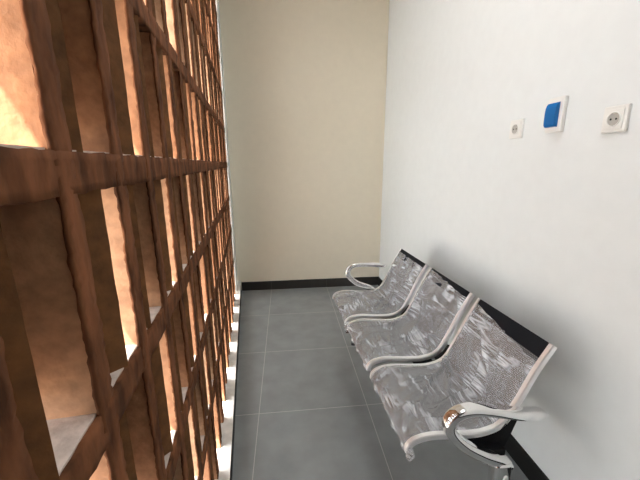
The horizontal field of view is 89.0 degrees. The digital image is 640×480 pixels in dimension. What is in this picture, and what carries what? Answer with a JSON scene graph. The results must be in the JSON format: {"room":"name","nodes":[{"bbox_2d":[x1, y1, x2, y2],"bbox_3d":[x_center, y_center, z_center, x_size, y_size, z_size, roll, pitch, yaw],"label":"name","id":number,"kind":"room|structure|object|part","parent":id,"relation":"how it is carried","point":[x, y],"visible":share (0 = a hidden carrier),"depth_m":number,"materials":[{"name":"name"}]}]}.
{"room":"waiting area","nodes":[
{"label":"waiting area","id":0,"kind":"room"},
{"bbox_2d":[0,0,240,479],"bbox_3d":[-0.415,-0.367,0.794,0.174,3.007,4.952,-3,13,-12],"label":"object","id":1,"kind":"structure","parent":0,"point":[120,289],"depth_m":0.45,"materials":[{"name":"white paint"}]},
{"bbox_3d":[-0.230,-0.266,0.136,0.008,2.894,0.040,-3,13,-11],"label":"post","id":2,"kind":"part","parent":1,"relation":"part of","materials":[{"name":"wood"}]},
{"bbox_3d":[-0.261,-0.299,0.276,0.008,2.894,0.041,-3,14,-12],"label":"post","id":3,"kind":"part","parent":1,"relation":"part of","materials":[{"name":"wood"}]},
{"bbox_3d":[-0.397,-0.152,0.695,0.119,0.049,4.641,-3,13,-12],"label":"rail","id":4,"kind":"part","parent":1,"relation":"part of","materials":[{"name":"wood"}]},
{"bbox_3d":[-0.292,-0.331,0.416,0.008,2.893,0.040,-3,13,-12],"label":"post","id":5,"kind":"part","parent":1,"relation":"part of","materials":[{"name":"wood"}]},
{"bbox_3d":[-0.396,0.135,0.762,0.119,0.048,4.641,-3,13,-12],"label":"rail","id":6,"kind":"part","parent":1,"relation":"part of","materials":[{"name":"wood"}]},
{"bbox_3d":[-0.323,-0.364,0.557,0.008,2.894,0.041,-3,13,-12],"label":"post","id":7,"kind":"part","parent":1,"relation":"part of","materials":[{"name":"wood"}]},
{"bbox_3d":[-0.354,-0.397,0.697,0.008,2.895,0.041,-3,13,-11],"label":"post","id":8,"kind":"part","parent":1,"relation":"part of","materials":[{"name":"wood"}]},
{"bbox_3d":[-0.399,-0.440,0.629,0.609,0.048,4.626,-2,13,-6],"label":"rail","id":9,"kind":"part","parent":1,"relation":"part of","materials":[{"name":"wood"}]},
{"bbox_3d":[-0.385,-0.429,0.838,0.009,2.894,0.040,-3,14,-13],"label":"post","id":10,"kind":"part","parent":1,"relation":"part of","materials":[{"name":"wood"}]},
{"bbox_3d":[-0.416,-0.462,0.978,0.008,2.894,0.040,-3,13,-12],"label":"post","id":11,"kind":"part","parent":1,"relation":"part of","materials":[{"name":"wood"}]},
{"bbox_3d":[-0.395,0.422,0.830,0.120,0.048,4.641,-3,13,-12],"label":"rail","id":12,"kind":"part","parent":1,"relation":"part of","materials":[{"name":"wood"}]},
{"bbox_3d":[-0.447,-0.495,1.118,0.008,2.893,0.041,-3,13,-12],"label":"post","id":13,"kind":"part","parent":1,"relation":"part of","materials":[{"name":"wood"}]},
{"bbox_3d":[-0.400,-0.727,0.560,0.609,0.049,4.625,-2,13,-6],"label":"rail","id":14,"kind":"part","parent":1,"relation":"part of","materials":[{"name":"wood"}]},
{"bbox_3d":[-0.478,-0.528,1.258,0.008,2.894,0.040,-3,13,-11],"label":"post","id":15,"kind":"part","parent":1,"relation":"part of","materials":[{"name":"wood"}]},
{"bbox_3d":[-0.510,-0.560,1.398,0.008,2.894,0.041,-3,13,-12],"label":"post","id":16,"kind":"part","parent":1,"relation":"part of","materials":[{"name":"wood"}]},
{"bbox_3d":[-0.402,-1.014,0.493,0.610,0.048,4.625,-2,13,-6],"label":"rail","id":17,"kind":"part","parent":1,"relation":"part of","materials":[{"name":"wood"}]},
{"bbox_3d":[-0.541,-0.593,1.538,0.009,2.893,0.041,-3,13,-11],"label":"post","id":18,"kind":"part","parent":1,"relation":"part of","materials":[{"name":"wood"}]},
{"bbox_3d":[-0.572,-0.625,1.679,0.008,2.893,0.040,-3,14,-12],"label":"post","id":19,"kind":"part","parent":1,"relation":"part of","materials":[{"name":"wood"}]},
{"bbox_3d":[-0.393,0.709,0.897,0.120,0.048,4.641,-3,13,-12],"label":"rail","id":20,"kind":"part","parent":1,"relation":"part of","materials":[{"name":"wood"}]},
{"bbox_3d":[-0.603,-0.658,1.819,0.009,2.894,0.040,-3,14,-13],"label":"post","id":21,"kind":"part","parent":1,"relation":"part of","materials":[{"name":"wood"}]},
{"bbox_3d":[-0.634,-0.690,1.959,0.008,2.894,0.040,-3,13,-12],"label":"post","id":22,"kind":"part","parent":1,"relation":"part of","materials":[{"name":"wood"}]},
{"bbox_3d":[-0.665,-0.724,2.100,0.008,2.893,0.040,-3,14,-12],"label":"post","id":23,"kind":"part","parent":1,"relation":"part of","materials":[{"name":"wood"}]},
{"bbox_3d":[-0.696,-0.756,2.240,0.009,2.894,0.040,-3,13,-11],"label":"post","id":24,"kind":"part","parent":1,"relation":"part of","materials":[{"name":"wood"}]},
{"bbox_3d":[-0.727,-0.789,2.381,0.012,2.894,0.040,-2,13,-6],"label":"post","id":25,"kind":"part","parent":1,"relation":"part of","materials":[{"name":"wood"}]},
{"bbox_3d":[-0.758,-0.822,2.520,0.009,2.894,0.040,-3,13,-12],"label":"post","id":26,"kind":"part","parent":1,"relation":"part of","materials":[{"name":"wood"}]},
{"bbox_3d":[-0.790,-0.855,2.660,0.008,2.894,0.040,-3,13,-12],"label":"post","id":27,"kind":"part","parent":1,"relation":"part of","materials":[{"name":"wood"}]},
{"bbox_3d":[-0.821,-0.887,2.801,0.009,2.894,0.041,-3,13,-12],"label":"post","id":28,"kind":"part","parent":1,"relation":"part of","materials":[{"name":"wood"}]},
{"bbox_3d":[-0.408,0.994,1.119,0.172,0.013,4.941,-3,13,-12],"label":"sill","id":29,"kind":"part","parent":1,"relation":"part of","materials":[{"name":"paint"}]},
{"bbox_2d":[230,291,240,479],"bbox_3d":[-0.329,1.045,1.143,0.012,0.097,4.929,-3,13,-12],"label":"baseboard","id":30,"kind":"structure","parent":1,"relation":"attached to","point":[232,451],"depth_m":1.78,"materials":[{"name":"black tile"}]},
{"bbox_2d":[219,0,388,289],"bbox_3d":[-0.108,-0.953,3.301,1.754,3.000,0.120,-2,13,-6],"label":"wall","id":31,"kind":"structure","parent":0,"point":[305,80],"depth_m":3.21,"materials":[{"name":"beige paint"}]},
{"bbox_2d":[242,276,378,290],"bbox_3d":[-0.089,0.476,3.569,1.504,0.095,0.011,-2,13,-6],"label":"baseboard","id":32,"kind":"structure","parent":31,"relation":"attached to","point":[330,282],"depth_m":3.56,"materials":[{"name":"black tile"}]},
{"bbox_2d":[232,285,527,479],"bbox_3d":[0.163,1.128,1.254,1.754,0.120,5.083,-2,13,-6],"label":"floor","id":33,"kind":"structure","parent":0,"point":[308,406],"depth_m":1.81,"materials":[{"name":"grey tile"}]},
{"bbox_2d":[332,248,556,479],"bbox_3d":[0.446,0.571,1.726,0.554,0.746,1.409,-2,13,-8],"label":"bench","id":34,"kind":"object","parent":33,"relation":"on","point":[428,391],"visible":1,"depth_m":1.34,"materials":[{"name":"grey metal"}]},
{"bbox_3d":[0.331,0.299,2.350,0.307,0.295,0.046,-2,13,-8],"label":"armrest","id":35,"kind":"part","parent":34,"relation":"part of","materials":[{"name":"silver metal"}]},
{"bbox_3d":[0.336,0.236,2.285,0.501,0.347,0.020,-2,13,-8],"label":"edge trim","id":36,"kind":"part","parent":34,"relation":"part of","materials":[{"name":"silver metal"}]},
{"bbox_3d":[0.393,0.321,1.919,0.501,0.347,0.020,-2,13,-8],"label":"edge trim","id":37,"kind":"part","parent":34,"relation":"part of","materials":[{"name":"silver metal"}]},
{"bbox_3d":[0.402,0.335,1.862,0.501,0.347,0.020,-2,13,-8],"label":"edge trim","id":38,"kind":"part","parent":34,"relation":"part of","materials":[{"name":"silver metal"}]},
{"bbox_3d":[0.459,0.420,1.496,0.501,0.347,0.020,-2,13,-8],"label":"edge trim","id":39,"kind":"part","parent":34,"relation":"part of","materials":[{"name":"silver metal"}]},
{"bbox_3d":[0.468,0.434,1.438,0.501,0.347,0.020,-2,13,-8],"label":"edge trim","id":40,"kind":"part","parent":34,"relation":"part of","materials":[{"name":"silver metal"}]},
{"bbox_3d":[0.526,0.519,1.072,0.501,0.347,0.020,-2,13,-8],"label":"edge trim","id":41,"kind":"part","parent":34,"relation":"part of","materials":[{"name":"silver metal"}]},
{"bbox_3d":[0.562,0.641,1.056,0.360,0.273,0.046,-2,13,-8],"label":"armrest","id":42,"kind":"part","parent":34,"relation":"part of","materials":[{"name":"silver metal"}]},
{"bbox_3d":[0.614,0.872,1.118,0.085,0.290,0.045,-2,13,-8],"label":"leg","id":43,"kind":"part","parent":34,"relation":"part of","materials":[{"name":"silver metal"}]},
{"bbox_2d":[379,0,639,479],"bbox_3d":[0.974,-0.401,0.923,0.120,3.000,4.963,-2,13,-6],"label":"wall","id":44,"kind":"structure","parent":0,"point":[542,228],"depth_m":1.31,"materials":[{"name":"white paint"}]},
{"bbox_2d":[378,277,548,479],"bbox_3d":[0.917,1.016,1.243,0.011,0.095,4.952,-2,13,-6],"label":"baseboard","id":45,"kind":"structure","parent":44,"relation":"attached to","point":[527,465],"depth_m":1.44,"materials":[{"name":"black tile"}]},
{"bbox_2d":[509,119,524,138],"bbox_3d":[0.853,-0.482,1.417,0.015,0.078,0.078,-2,13,-6],"label":"power socket","id":46,"kind":"object","parent":44,"relation":"attached to","point":[517,126],"visible":1,"depth_m":1.41,"materials":[{"name":"white plastic"}]},
{"bbox_3d":[0.849,-0.482,1.417,0.003,0.058,0.058,-2,13,-6],"label":"frame","id":47,"kind":"part","parent":46,"relation":"part of","materials":[{"name":"white plastic"}]},
{"bbox_2d":[543,95,568,132],"bbox_3d":[0.867,-0.462,1.206,0.031,0.124,0.074,-2,13,-6],"label":"light switch","id":48,"kind":"object","parent":44,"relation":"attached to","point":[555,112],"visible":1,"depth_m":1.19,"materials":[{"name":"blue plastic"}]},
{"bbox_2d":[601,103,631,133],"bbox_3d":[0.900,-0.369,0.994,0.015,0.078,0.078,-2,13,-6],"label":"power socket","id":49,"kind":"object","parent":44,"relation":"attached to","point":[616,118],"visible":1,"depth_m":0.98,"materials":[{"name":"white plastic"}]},
{"bbox_3d":[0.896,-0.368,0.993,0.003,0.058,0.058,-2,13,-6],"label":"frame","id":50,"kind":"part","parent":49,"relation":"part of","materials":[{"name":"white plastic"}]}
]}

